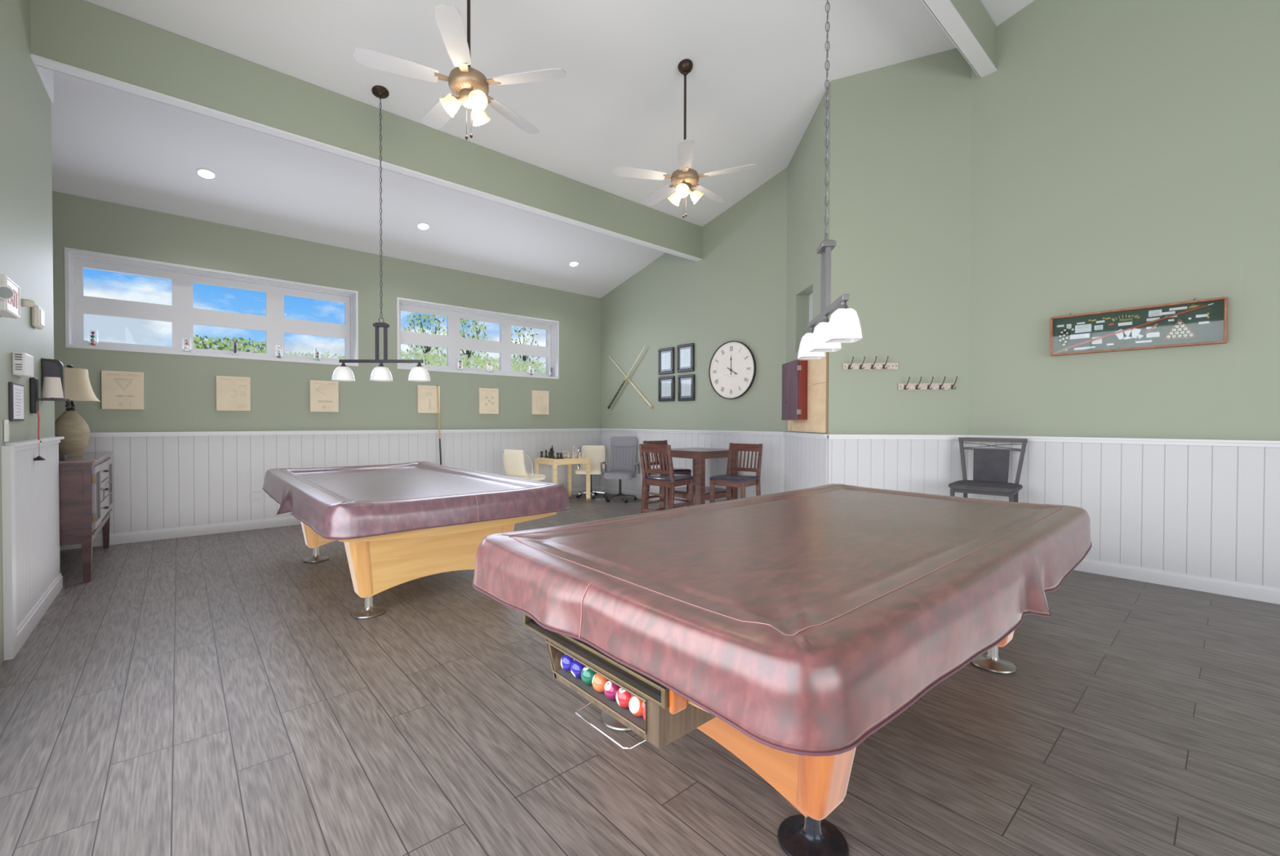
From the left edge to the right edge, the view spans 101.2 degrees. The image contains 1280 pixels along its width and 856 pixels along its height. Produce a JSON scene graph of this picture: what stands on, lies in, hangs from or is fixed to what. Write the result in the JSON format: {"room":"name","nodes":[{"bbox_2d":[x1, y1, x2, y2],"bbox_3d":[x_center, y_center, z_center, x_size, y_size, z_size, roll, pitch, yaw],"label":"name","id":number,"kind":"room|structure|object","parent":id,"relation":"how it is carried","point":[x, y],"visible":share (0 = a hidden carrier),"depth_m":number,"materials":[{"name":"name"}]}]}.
{"room":"games hall","nodes":[
{"label":"games hall","id":0,"kind":"room"},
{"bbox_2d":[0,0,54,665],"bbox_3d":[-4.036,-1.102,3.312,0.171,4.839,2.348,0,1,-41],"label":"wall","id":1,"kind":"structure","parent":0,"point":[26,242],"depth_m":3.44,"materials":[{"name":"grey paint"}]},
{"bbox_2d":[3,419,8,441],"bbox_3d":[-3.666,0.017,3.043,0.014,0.128,0.086,0,1,-41],"label":"light switch","id":2,"kind":"object","parent":1,"relation":"attached to","point":[6,422],"visible":1,"depth_m":3.02,"materials":[{"name":"white plastic"}]},
{"bbox_2d":[1,444,17,660],"bbox_3d":[-3.707,0.713,2.964,0.228,1.220,0.097,0,1,-41],"label":"trim","id":3,"kind":"structure","parent":1,"relation":"attached to","point":[8,493],"depth_m":3.00,"materials":[{"name":"white wood"}]},
{"bbox_2d":[0,274,20,318],"bbox_3d":[-3.477,-0.725,2.886,0.101,0.189,0.390,0,1,-41],"label":"exit sign","id":4,"kind":"object","parent":1,"relation":"attached to","point":[10,300],"visible":1,"depth_m":2.85,"materials":[{"name":"white plastic"}]},
{"bbox_2d":[8,382,24,421],"bbox_3d":[-3.828,-0.158,3.228,0.020,0.233,0.308,0,1,-41],"label":"framed notice","id":5,"kind":"object","parent":1,"relation":"attached to","point":[15,390],"visible":1,"depth_m":3.17,"materials":[{"name":"grey metal"}]},
{"bbox_2d":[15,389,22,415],"bbox_3d":[-3.816,-0.156,3.227,0.004,0.157,0.155,0,1,-41],"label":"print","id":6,"kind":"object","parent":5,"relation":"attached to","point":[18,392],"depth_m":3.23,"materials":[{"name":"grey paper"}]},
{"bbox_2d":[11,351,33,377],"bbox_3d":[-3.855,-0.393,3.283,0.055,0.139,0.258,0,1,-41],"label":"thermostat box","id":7,"kind":"object","parent":1,"relation":"attached to","point":[22,362],"visible":1,"depth_m":3.20,"materials":[{"name":"white plastic"}]},
{"bbox_2d":[22,298,35,306],"bbox_3d":[-4.006,-0.818,3.449,0.051,0.054,0.055,0,1,-41],"label":"button","id":8,"kind":"object","parent":1,"relation":"attached to","point":[26,302],"visible":1,"depth_m":3.43,"materials":[{"name":"beige plastic"}]},
{"bbox_2d":[4,436,64,626],"bbox_3d":[-4.194,0.696,3.678,0.051,1.234,1.630,0,1,-41],"label":"trim","id":9,"kind":"structure","parent":1,"relation":"attached to","point":[36,482],"depth_m":3.57,"materials":[{"name":"grey wood"}]},
{"bbox_2d":[31,304,44,329],"bbox_3d":[-4.205,-0.771,3.670,0.044,0.150,0.182,0,1,-41],"label":"fire alarm","id":10,"kind":"object","parent":1,"relation":"attached to","point":[37,321],"visible":0.95,"depth_m":3.61,"materials":[{"name":"beige plastic"}]},
{"bbox_2d":[16,572,62,652],"bbox_3d":[-4.202,1.253,3.679,0.034,0.120,1.630,0,1,-41],"label":"baseboard","id":11,"kind":"structure","parent":1,"relation":"attached to","point":[34,615],"depth_m":3.56,"materials":[{"name":"white wood"}]},
{"bbox_2d":[33,410,45,460],"bbox_3d":[-4.082,0.051,3.567,0.059,0.337,0.075,0,1,-41],"label":"pull cord","id":12,"kind":"object","parent":1,"relation":"hanging from","point":[38,457],"visible":0.88,"depth_m":3.56,"materials":[{"name":"red plastic"}]},
{"bbox_2d":[35,65,53,102],"bbox_3d":[-4.590,-2.834,3.928,0.196,0.487,0.690,0,1,-41],"label":"trim","id":13,"kind":"structure","parent":1,"relation":"attached to","point":[46,76],"depth_m":4.08,"materials":[{"name":"white paint"}]},
{"bbox_2d":[29,376,71,413],"bbox_3d":[-4.118,-0.227,3.662,0.117,0.253,0.202,1,1,28],"label":"wall sconce","id":14,"kind":"object","parent":1,"relation":"attached to","point":[51,386],"visible":0.97,"depth_m":3.63,"materials":[{"name":"white fabric"}]},
{"bbox_2d":[40,358,64,398],"bbox_3d":[-4.377,-0.360,3.917,0.107,0.305,0.083,0,1,-41],"label":"backplate","id":15,"kind":"object","parent":1,"relation":"attached to","point":[49,367],"visible":0.65,"depth_m":3.89,"materials":[{"name":"black paint"}]},
{"bbox_2d":[57,442,60,573],"bbox_3d":[-4.815,0.695,4.229,0.189,1.220,0.018,0,1,-41],"label":"trim","id":16,"kind":"structure","parent":1,"relation":"attached to","point":[58,442],"depth_m":4.29,"materials":[{"name":"grey wood"}]},
{"bbox_2d":[52,191,600,432],"bbox_3d":[-4.058,-0.649,7.505,9.292,3.831,0.275,0,1,-41],"label":"wall","id":17,"kind":"structure","parent":0,"point":[180,390],"depth_m":7.05,"materials":[{"name":"green paint"}]},
{"bbox_2d":[101,370,143,409],"bbox_3d":[-5.734,-0.416,5.828,0.333,0.420,0.039,0,1,-41],"label":"print","id":18,"kind":"object","parent":17,"relation":"attached to","point":[119,389],"visible":1,"depth_m":5.81,"materials":[{"name":"brown paper"}]},
{"bbox_2d":[64,247,358,365],"bbox_3d":[-5.103,-1.388,6.566,2.799,1.052,0.268,0,1,-41],"label":"window","id":19,"kind":"structure","parent":17,"relation":"in","point":[182,314],"depth_m":6.36,"materials":[{"name":"white wood"}]},
{"bbox_2d":[232,338,237,352],"bbox_3d":[-5.039,-1.000,6.540,0.068,0.204,0.067,0,1,-41],"label":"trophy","id":20,"kind":"object","parent":19,"relation":"on","point":[234,344],"visible":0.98,"depth_m":6.53,"materials":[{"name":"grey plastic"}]},
{"bbox_2d":[216,375,250,410],"bbox_3d":[-5.005,-0.422,6.469,0.333,0.420,0.039,0,1,-41],"label":"print","id":21,"kind":"object","parent":17,"relation":"attached to","point":[233,393],"visible":1,"depth_m":6.45,"materials":[{"name":"brown paper"}]},
{"bbox_2d":[249,491,262,499],"bbox_3d":[-4.840,0.853,6.624,0.119,0.087,0.014,0,1,-41],"label":"wall outlet","id":22,"kind":"object","parent":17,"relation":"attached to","point":[258,495],"visible":1,"depth_m":6.62,"materials":[{"name":"grey plastic"}]},
{"bbox_2d":[309,379,338,411],"bbox_3d":[-4.273,-0.428,7.112,0.333,0.420,0.039,0,1,-41],"label":"print","id":23,"kind":"object","parent":17,"relation":"attached to","point":[323,394],"visible":0.99,"depth_m":7.09,"materials":[{"name":"brown paper"}]},
{"bbox_2d":[59,485,599,550],"bbox_3d":[-4.105,1.209,7.286,8.908,0.120,0.034,0,1,-41],"label":"baseboard","id":24,"kind":"structure","parent":17,"relation":"attached to","point":[196,530],"depth_m":6.24,"materials":[{"name":"white wood"}]},
{"bbox_2d":[84,427,599,534],"bbox_3d":[-4.098,0.652,7.273,8.908,1.234,0.051,0,1,-41],"label":"wainscoting","id":25,"kind":"structure","parent":17,"relation":"attached to","point":[161,480],"depth_m":6.57,"materials":[{"name":"grey wood"}]},
{"bbox_2d":[417,384,439,413],"bbox_3d":[-3.228,-0.437,8.030,0.333,0.420,0.039,0,1,-41],"label":"print","id":26,"kind":"object","parent":17,"relation":"attached to","point":[427,395],"visible":0.99,"depth_m":8.01,"materials":[{"name":"brown paper"}]},
{"bbox_2d":[396,297,559,378],"bbox_3d":[-2.613,-1.409,8.754,2.791,1.052,0.268,0,1,-41],"label":"window","id":27,"kind":"structure","parent":17,"relation":"in","point":[452,341],"depth_m":8.74,"materials":[{"name":"white"}]},
{"bbox_2d":[478,387,498,413],"bbox_3d":[-2.496,-0.443,8.673,0.333,0.420,0.039,0,1,-41],"label":"print","id":28,"kind":"object","parent":17,"relation":"attached to","point":[488,398],"visible":1,"depth_m":8.65,"materials":[{"name":"brown paper"}]},
{"bbox_2d":[531,390,549,414],"bbox_3d":[-1.766,-0.449,9.315,0.333,0.420,0.039,0,1,-41],"label":"print","id":29,"kind":"object","parent":17,"relation":"attached to","point":[540,398],"visible":1,"depth_m":9.29,"materials":[{"name":"brown paper"}]},
{"bbox_2d":[51,0,1034,297],"bbox_3d":[-0.257,-3.462,1.986,11.400,2.266,13.658,0,1,-41],"label":"ceiling","id":30,"kind":"structure","parent":0,"point":[756,81],"depth_m":5.36,"materials":[{"name":"white paint"}]},
{"bbox_2d":[195,168,216,178],"bbox_3d":[-4.607,-2.700,5.580,0.171,0.050,0.168,0,1,-41],"label":"recessed light","id":31,"kind":"object","parent":30,"relation":"in","point":[205,173],"visible":1,"depth_m":5.57,"materials":[{"name":"white"}]},
{"bbox_2d":[30,0,702,262],"bbox_3d":[-1.645,-2.860,5.993,6.982,0.514,0.130,0,1,-41],"label":"ceiling beam","id":32,"kind":"structure","parent":30,"relation":"attached to","point":[81,39],"depth_m":4.73,"materials":[{"name":"green paint"}]},
{"bbox_2d":[331,84,430,381],"bbox_3d":[-2.445,-1.815,4.958,0.914,2.737,0.196,0,1,0],"label":"pendant light","id":33,"kind":"object","parent":30,"relation":"hanging from","point":[342,372],"visible":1,"depth_m":4.95,"materials":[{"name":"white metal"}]},
{"bbox_2d":[416,222,430,230],"bbox_3d":[-2.915,-2.714,7.067,0.171,0.050,0.168,0,1,-41],"label":"recessed light","id":34,"kind":"object","parent":30,"relation":"in","point":[422,225],"visible":1,"depth_m":7.05,"materials":[{"name":"white"}]},
{"bbox_2d":[352,0,566,139],"bbox_3d":[-1.256,-2.823,3.767,1.380,1.552,1.341,0,1,-41],"label":"ceiling fan","id":35,"kind":"object","parent":30,"relation":"hanging from","point":[469,87],"visible":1,"depth_m":3.63,"materials":[{"name":"white wood"}]},
{"bbox_2d":[568,261,578,266],"bbox_3d":[-1.095,-2.721,8.712,0.171,0.050,0.168,0,1,-41],"label":"recessed light","id":36,"kind":"object","parent":30,"relation":"in","point":[572,263],"visible":1,"depth_m":8.70,"materials":[{"name":"white"}]},
{"bbox_2d":[613,58,758,217],"bbox_3d":[0.451,-2.844,5.250,1.369,1.532,1.372,0,1,-41],"label":"ceiling fan","id":37,"kind":"object","parent":30,"relation":"hanging from","point":[683,179],"visible":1,"depth_m":5.13,"materials":[{"name":"white metal"}]},
{"bbox_2d":[797,0,862,359],"bbox_3d":[0.960,-2.267,2.685,0.146,3.734,0.787,0,1,6],"label":"pendant light","id":38,"kind":"object","parent":30,"relation":"hanging from","point":[843,326],"visible":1,"depth_m":2.65,"materials":[{"name":"white glass"}]},
{"bbox_2d":[921,0,996,78],"bbox_3d":[0.961,-3.824,3.093,7.079,0.439,0.153,0,1,-41],"label":"ceiling beam","id":39,"kind":"structure","parent":30,"relation":"attached to","point":[967,24],"depth_m":4.92,"materials":[{"name":"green paint"}]},
{"bbox_2d":[0,492,1279,855],"bbox_3d":[-0.231,1.400,2.003,11.400,0.114,13.544,0,1,-41],"label":"floor","id":40,"kind":"structure","parent":0,"point":[215,694],"depth_m":2.29,"materials":[{"name":"grey wood"}]},
{"bbox_2d":[58,451,113,582],"bbox_3d":[-5.338,0.779,4.912,0.531,1.032,1.676,0,1,-41],"label":"sideboard","id":41,"kind":"object","parent":40,"relation":"on","point":[86,481],"visible":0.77,"depth_m":4.42,"materials":[{"name":"brown wood"}]},
{"bbox_2d":[58,453,68,460],"bbox_3d":[-4.967,0.248,4.411,0.205,0.043,0.205,0,1,-41],"label":"box","id":42,"kind":"object","parent":41,"relation":"on","point":[61,456],"visible":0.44,"depth_m":4.40,"materials":[{"name":"black paint"}]},
{"bbox_2d":[54,364,100,457],"bbox_3d":[-5.256,-0.159,4.849,0.376,0.845,0.376,0,1,-41],"label":"table lamp","id":43,"kind":"object","parent":41,"relation":"on","point":[69,424],"visible":0.7,"depth_m":4.79,"materials":[{"name":"beige ceramic"}]},
{"bbox_2d":[300,511,556,618],"bbox_3d":[-2.196,0.898,4.761,1.521,0.812,3.044,0,1,-41],"label":"pool table","id":44,"kind":"object","parent":40,"relation":"on","point":[377,564],"visible":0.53,"depth_m":3.79,"materials":[{"name":"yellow wood"}]},
{"bbox_2d":[262,461,569,539],"bbox_3d":[-2.213,0.547,4.750,1.801,0.257,3.256,0,1,-41],"label":"cover","id":45,"kind":"object","parent":44,"relation":"on","point":[353,501],"visible":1,"depth_m":3.85,"materials":[{"name":"plastic"}]},
{"bbox_2d":[436,385,441,464],"bbox_3d":[-3.063,0.304,8.052,0.164,1.917,0.033,1,1,31],"label":"pool cue","id":46,"kind":"object","parent":40,"relation":"on","point":[440,452],"visible":0.67,"depth_m":8.06,"materials":[{"name":"brown wood"}]},
{"bbox_2d":[502,448,545,480],"bbox_3d":[-1.840,0.799,8.412,0.566,0.922,0.551,1,1,34],"label":"swivel chair","id":47,"kind":"object","parent":40,"relation":"on","point":[513,460],"visible":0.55,"depth_m":8.19,"materials":[{"name":"beige leather"}]},
{"bbox_2d":[534,457,590,500],"bbox_3d":[-1.345,0.888,9.121,0.730,0.730,0.640,0,1,-41],"label":"table","id":48,"kind":"object","parent":40,"relation":"on","point":[537,460],"visible":0.75,"depth_m":9.08,"materials":[{"name":"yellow wood"}]},
{"bbox_2d":[537,455,588,459],"bbox_3d":[-1.344,0.516,9.117,0.638,0.013,0.638,0,1,-41],"label":"board","id":49,"kind":"object","parent":48,"relation":"on","point":[564,457],"visible":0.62,"depth_m":8.98,"materials":[{"name":"brown wood"}]},
{"bbox_2d":[548,448,551,457],"bbox_3d":[-1.514,0.428,8.916,0.070,0.169,0.068,0,1,-41],"label":"chess queen","id":50,"kind":"object","parent":49,"relation":"on","point":[550,449],"visible":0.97,"depth_m":8.90,"materials":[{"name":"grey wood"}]},
{"bbox_2d":[574,447,577,457],"bbox_3d":[-1.125,0.425,9.259,0.070,0.169,0.068,0,1,-41],"label":"chess queen","id":51,"kind":"object","parent":49,"relation":"on","point":[575,448],"visible":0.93,"depth_m":9.24,"materials":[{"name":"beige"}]},
{"bbox_2d":[574,444,607,498],"bbox_3d":[-0.895,0.787,9.550,0.566,0.922,0.551,0,1,7],"label":"swivel chair","id":52,"kind":"object","parent":40,"relation":"on","point":[597,453],"visible":0.82,"depth_m":9.72,"materials":[{"name":"beige leather"}]},
{"bbox_2d":[599,435,639,502],"bbox_3d":[-0.338,0.704,9.136,0.666,1.102,0.602,0,1,11],"label":"office chair","id":53,"kind":"object","parent":40,"relation":"on","point":[624,464],"visible":1,"depth_m":9.30,"materials":[{"name":"grey fabric"}]},
{"bbox_2d":[639,443,693,513],"bbox_3d":[0.332,0.743,6.564,0.479,1.093,0.547,1,1,38],"label":"chair","id":54,"kind":"object","parent":40,"relation":"on","point":[664,478],"visible":0.83,"depth_m":6.45,"materials":[{"name":"brown wood"}]},
{"bbox_2d":[643,440,691,509],"bbox_3d":[0.392,0.731,7.557,0.479,1.093,0.547,0,1,-41],"label":"chair","id":55,"kind":"object","parent":40,"relation":"on","point":[677,470],"visible":0.44,"depth_m":7.53,"materials":[{"name":"brown wood"}]},
{"bbox_2d":[659,447,739,507],"bbox_3d":[0.839,0.792,7.533,0.821,0.971,0.821,0,1,-41],"label":"pub table","id":56,"kind":"object","parent":40,"relation":"on","point":[701,492],"visible":0.53,"depth_m":7.24,"materials":[{"name":"brown wood"}]},
{"bbox_2d":[674,484,731,499],"bbox_3d":[0.838,0.924,7.535,0.719,0.092,0.719,0,1,-41],"label":"table base","id":57,"kind":"object","parent":56,"relation":"attached to","point":[682,491],"depth_m":7.33,"materials":[{"name":"brown wood"}]},
{"bbox_2d":[709,442,762,502],"bbox_3d":[1.206,0.745,6.587,0.479,1.093,0.547,1,1,38],"label":"chair","id":58,"kind":"object","parent":40,"relation":"on","point":[728,479],"visible":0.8,"depth_m":6.61,"materials":[{"name":"brown wood"}]},
{"bbox_2d":[523,612,1017,855],"bbox_3d":[0.918,0.932,2.653,3.068,0.812,1.505,0,1,-41],"label":"pool table","id":59,"kind":"object","parent":40,"relation":"on","point":[815,785],"visible":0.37,"depth_m":1.65,"materials":[{"name":"brown wood"}]},
{"bbox_2d":[560,653,574,671],"bbox_3d":[-0.239,0.792,1.780,0.060,0.060,0.060,0,1,-19],"label":"ball","id":60,"kind":"object","parent":59,"relation":"on","point":[566,660],"visible":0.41,"depth_m":1.76,"materials":[{"name":"blue plastic"}]},
{"bbox_2d":[570,659,585,677],"bbox_3d":[-0.200,0.793,1.736,0.060,0.060,0.060,0,1,-15],"label":"ball","id":61,"kind":"object","parent":59,"relation":"on","point":[576,667],"visible":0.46,"depth_m":1.71,"materials":[{"name":"blue plastic"}]},
{"bbox_2d":[581,666,595,684],"bbox_3d":[-0.160,0.794,1.691,0.060,0.060,0.060,0,1,-18],"label":"ball","id":62,"kind":"object","parent":59,"relation":"on","point":[587,673],"visible":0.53,"depth_m":1.67,"materials":[{"name":"green plastic"}]},
{"bbox_2d":[591,672,608,692],"bbox_3d":[-0.121,0.794,1.646,0.059,0.060,0.060,0,1,-22],"label":"ball","id":63,"kind":"object","parent":59,"relation":"on","point":[598,681],"visible":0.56,"depth_m":1.62,"materials":[{"name":"orange plastic"}]},
{"bbox_2d":[603,680,620,699],"bbox_3d":[-0.081,0.795,1.601,0.060,0.060,0.060,0,1,-24],"label":"ball","id":64,"kind":"object","parent":59,"relation":"on","point":[610,689],"visible":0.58,"depth_m":1.58,"materials":[{"name":"purple plastic"}]},
{"bbox_2d":[615,687,633,707],"bbox_3d":[-0.042,0.795,1.556,0.060,0.061,0.060,0,1,-12],"label":"ball","id":65,"kind":"object","parent":59,"relation":"on","point":[623,697],"visible":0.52,"depth_m":1.53,"materials":[{"name":"red plastic"}]},
{"bbox_2d":[545,638,715,748],"bbox_3d":[-0.058,0.786,1.684,0.234,0.123,0.583,0,1,-41],"label":"ball rack","id":66,"kind":"object","parent":59,"relation":"on","point":[660,727],"depth_m":1.50,"materials":[{"name":"brown wood"}]},
{"bbox_2d":[628,694,645,716],"bbox_3d":[-0.003,0.796,1.511,0.060,0.060,0.060,0,1,-18],"label":"ball","id":67,"kind":"object","parent":59,"relation":"on","point":[636,705],"visible":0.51,"depth_m":1.49,"materials":[{"name":"white plastic"}]},
{"bbox_2d":[642,705,645,720],"bbox_3d":[0.037,0.797,1.466,0.060,0.060,0.059,0,1,-12],"label":"ball","id":68,"kind":"object","parent":59,"relation":"on","point":[644,708],"visible":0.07,"depth_m":1.45,"materials":[{"name":"red plastic"}]},
{"bbox_2d":[472,483,1092,755],"bbox_3d":[0.982,0.604,2.681,3.218,0.303,1.746,0,1,-41],"label":"cover","id":69,"kind":"object","parent":59,"relation":"on","point":[806,621],"visible":1,"depth_m":1.70,"materials":[{"name":"red plastic"}]},
{"bbox_2d":[948,437,1027,502],"bbox_3d":[3.340,0.709,5.074,0.577,1.212,0.577,1,1,43],"label":"metal chair","id":70,"kind":"object","parent":40,"relation":"on","point":[990,465],"visible":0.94,"depth_m":5.16,"materials":[{"name":"grey metal"}]},
{"bbox_2d":[600,167,786,431],"bbox_3d":[0.690,-1.151,8.726,0.228,4.827,4.151,0,1,-41],"label":"wall","id":71,"kind":"structure","parent":0,"point":[737,291],"depth_m":8.12,"materials":[{"name":"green paint"}]},
{"bbox_2d":[607,344,645,408],"bbox_3d":[-0.252,-0.901,9.542,0.041,1.092,1.073,0,1,-41],"label":"pool cue","id":72,"kind":"object","parent":71,"relation":"attached to","point":[626,377],"depth_m":9.58,"materials":[{"name":"brown wood"}]},
{"bbox_2d":[608,355,653,408],"bbox_3d":[-0.184,-0.852,9.524,0.041,1.019,1.230,0,1,-41],"label":"pool cue","id":73,"kind":"object","parent":71,"relation":"attached to","point":[622,371],"depth_m":9.38,"materials":[{"name":"brown wood"}]},
{"bbox_2d":[600,485,709,503],"bbox_3d":[0.586,1.203,8.669,0.034,0.120,4.151,0,1,-41],"label":"baseboard","id":74,"kind":"structure","parent":71,"relation":"attached to","point":[602,488],"depth_m":9.57,"materials":[{"name":"white"}]},
{"bbox_2d":[657,346,674,374],"bbox_3d":[0.438,-1.122,8.814,0.034,0.433,0.364,0,1,-41],"label":"picture frame","id":75,"kind":"object","parent":71,"relation":"attached to","point":[665,355],"visible":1,"depth_m":8.80,"materials":[{"name":"black paint"}]},
{"bbox_2d":[657,375,675,401],"bbox_3d":[0.443,-0.656,8.814,0.034,0.413,0.375,0,1,-41],"label":"picture frame","id":76,"kind":"object","parent":71,"relation":"attached to","point":[666,384],"visible":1,"depth_m":8.80,"materials":[{"name":"black paint"}]},
{"bbox_2d":[676,342,694,372],"bbox_3d":[0.734,-1.129,8.478,0.034,0.445,0.367,0,1,-41],"label":"picture frame","id":77,"kind":"object","parent":71,"relation":"attached to","point":[686,352],"visible":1,"depth_m":8.46,"materials":[{"name":"black paint"}]},
{"bbox_2d":[677,373,694,400],"bbox_3d":[0.745,-0.646,8.470,0.034,0.417,0.361,0,1,-41],"label":"picture frame","id":78,"kind":"object","parent":71,"relation":"attached to","point":[686,383],"visible":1,"depth_m":8.46,"materials":[{"name":"black paint"}]},
{"bbox_2d":[600,427,784,502],"bbox_3d":[0.581,0.646,8.656,0.051,1.234,4.151,0,1,-41],"label":"trim","id":79,"kind":"structure","parent":71,"relation":"attached to","point":[772,466],"depth_m":8.03,"materials":[{"name":"grey wood"}]},
{"bbox_2d":[708,340,755,399],"bbox_3d":[1.353,-0.854,7.764,0.048,0.853,0.853,0,1,-41],"label":"wall clock","id":80,"kind":"object","parent":71,"relation":"attached to","point":[732,366],"visible":1,"depth_m":7.74,"materials":[{"name":"black paint"}]},
{"bbox_2d":[786,80,831,434],"bbox_3d":[2.087,-1.255,6.412,0.137,5.098,1.369,0,1,-4],"label":"wall","id":81,"kind":"structure","parent":0,"point":[806,170],"depth_m":6.40,"materials":[{"name":"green paint"}]},
{"bbox_2d":[782,431,828,491],"bbox_3d":[1.988,0.677,6.430,0.051,1.234,1.369,0,1,-4],"label":"trim","id":82,"kind":"structure","parent":81,"relation":"attached to","point":[806,454],"depth_m":6.36,"materials":[{"name":"grey wood"}]},
{"bbox_2d":[787,351,828,432],"bbox_3d":[2.009,-0.399,6.354,0.022,0.890,1.222,0,1,-4],"label":"backboard","id":83,"kind":"object","parent":81,"relation":"attached to","point":[817,369],"visible":0.68,"depth_m":6.01,"materials":[{"name":"brown wood"}]},
{"bbox_2d":[782,359,807,419],"bbox_3d":[1.908,-0.458,6.523,0.157,0.718,0.518,0,1,-4],"label":"cabinet","id":84,"kind":"object","parent":83,"relation":"attached to","point":[794,373],"visible":1,"depth_m":6.31,"materials":[{"name":"red wood"}]},
{"bbox_2d":[806,291,813,332],"bbox_3d":[2.192,-1.331,6.469,0.081,0.805,0.612,0,1,-4],"label":"trim","id":85,"kind":"structure","parent":81,"relation":"attached to","point":[810,293],"depth_m":6.74,"materials":[{"name":"grey paint"}]},
{"bbox_2d":[808,293,813,322],"bbox_3d":[2.214,-1.331,6.470,0.058,0.736,0.545,0,1,-4],"label":"window","id":86,"kind":"structure","parent":81,"relation":"in","point":[811,296],"depth_m":6.68,"materials":[{"name":"white"}]},
{"bbox_2d":[828,48,971,435],"bbox_3d":[2.772,-1.378,5.710,1.433,5.365,0.161,0,1,8],"label":"wall","id":87,"kind":"structure","parent":0,"point":[900,133],"depth_m":5.62,"materials":[{"name":"green paint"}]},
{"bbox_2d":[842,355,897,369],"bbox_3d":[2.479,-0.696,5.635,0.564,0.135,0.079,0,1,8],"label":"hook rack","id":88,"kind":"object","parent":87,"relation":"attached to","point":[862,366],"visible":1,"depth_m":5.65,"materials":[{"name":"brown wood"}]},
{"bbox_2d":[827,434,968,497],"bbox_3d":[2.758,0.689,5.629,1.422,1.234,0.051,0,1,8],"label":"wainscoting","id":89,"kind":"structure","parent":87,"relation":"attached to","point":[915,463],"depth_m":5.63,"materials":[{"name":"grey wood"}]},
{"bbox_2d":[897,376,957,390],"bbox_3d":[3.045,-0.473,5.562,0.567,0.135,0.079,0,1,8],"label":"hook rack","id":90,"kind":"object","parent":87,"relation":"attached to","point":[901,386],"visible":1,"depth_m":5.57,"materials":[{"name":"brown wood"}]},
{"bbox_2d":[968,0,1279,440],"bbox_3d":[5.872,-1.572,2.975,0.228,5.834,7.011,0,1,-41],"label":"wall","id":91,"kind":"structure","parent":0,"point":[1106,148],"depth_m":4.61,"materials":[{"name":"green paint"}]},
{"bbox_2d":[967,435,1279,587],"bbox_3d":[5.761,0.729,2.911,0.051,1.234,7.011,0,1,-41],"label":"wainscoting","id":92,"kind":"structure","parent":91,"relation":"attached to","point":[1208,508],"depth_m":4.42,"materials":[{"name":"grey wood"}]},
{"bbox_2d":[1049,296,1227,355],"bbox_3d":[4.273,-0.874,4.573,0.071,0.391,1.118,0,1,-41],"label":"sign","id":93,"kind":"object","parent":91,"relation":"attached to","point":[1198,322],"visible":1,"depth_m":4.53,"materials":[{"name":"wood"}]},
{"bbox_2d":[1057,328,1070,346],"bbox_3d":[3.983,-0.851,4.933,0.004,0.168,0.091,0,1,-41],"label":"balls","id":94,"kind":"object","parent":93,"relation":"on","point":[1064,334],"depth_m":4.93},
{"bbox_2d":[1066,310,1159,342],"bbox_3d":[4.199,-0.885,4.686,0.003,0.224,0.622,0,1,-41],"label":"print","id":95,"kind":"object","parent":93,"relation":"attached to","point":[1083,328],"depth_m":4.66,"materials":[{"name":"grey"}]},
{"bbox_2d":[1073,558,1279,604],"bbox_3d":[5.766,1.286,2.923,0.034,0.120,7.011,0,1,-41],"label":"baseboard","id":96,"kind":"structure","parent":91,"relation":"attached to","point":[1220,586],"depth_m":4.34,"materials":[{"name":"white wood"}]},
{"label":"outside","id":97,"kind":"structure","parent":0,"visible":0},
{"bbox_2d":[284,351,344,358],"bbox_3d":[-7.556,-0.304,12.478,1.712,3.000,0.784,0,1,-41],"label":"bush","id":98,"kind":"object","parent":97,"point":[291,353],"visible":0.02,"depth_m":12.29,"materials":[{"name":"green plant"}]},
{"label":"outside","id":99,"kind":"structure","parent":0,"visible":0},
{"bbox_2d":[193,334,266,353],"bbox_3d":[-8.366,-0.331,10.860,1.599,3.090,1.018,0,1,-41],"label":"hedge","id":100,"kind":"object","parent":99,"point":[221,345],"visible":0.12,"depth_m":10.62,"materials":[{"name":"green plant"}]},
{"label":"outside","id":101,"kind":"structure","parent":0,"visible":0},
{"bbox_2d":[400,349,546,373],"bbox_3d":[-4.209,-0.360,13.597,4.552,3.101,0.926,0,1,-41],"label":"hedge","id":102,"kind":"object","parent":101,"point":[524,364],"visible":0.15,"depth_m":13.40,"materials":[{"name":"green plant"}]},
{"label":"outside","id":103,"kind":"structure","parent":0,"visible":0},
{"bbox_2d":[403,312,446,365],"bbox_3d":[-6.157,-1.291,15.196,1.299,4.915,0.947,0,1,-41],"label":"tree","id":104,"kind":"object","parent":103,"point":[427,348],"visible":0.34,"depth_m":15.13,"materials":[{"name":"green plant"}]},
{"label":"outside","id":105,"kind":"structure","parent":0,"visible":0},
{"bbox_2d":[459,318,488,368],"bbox_3d":[-5.375,-1.323,16.351,1.413,4.954,0.850,0,1,-41],"label":"tree","id":106,"kind":"object","parent":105,"point":[468,353],"visible":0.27,"depth_m":16.38,"materials":[{"name":"green plant"}]},
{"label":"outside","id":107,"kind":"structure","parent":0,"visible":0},
{"bbox_2d":[511,325,539,372],"bbox_3d":[-3.797,-1.245,17.280,1.070,4.783,0.963,0,1,-41],"label":"tree","id":108,"kind":"object","parent":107,"point":[524,357],"visible":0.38,"depth_m":17.22,"materials":[{"name":"green plant"}]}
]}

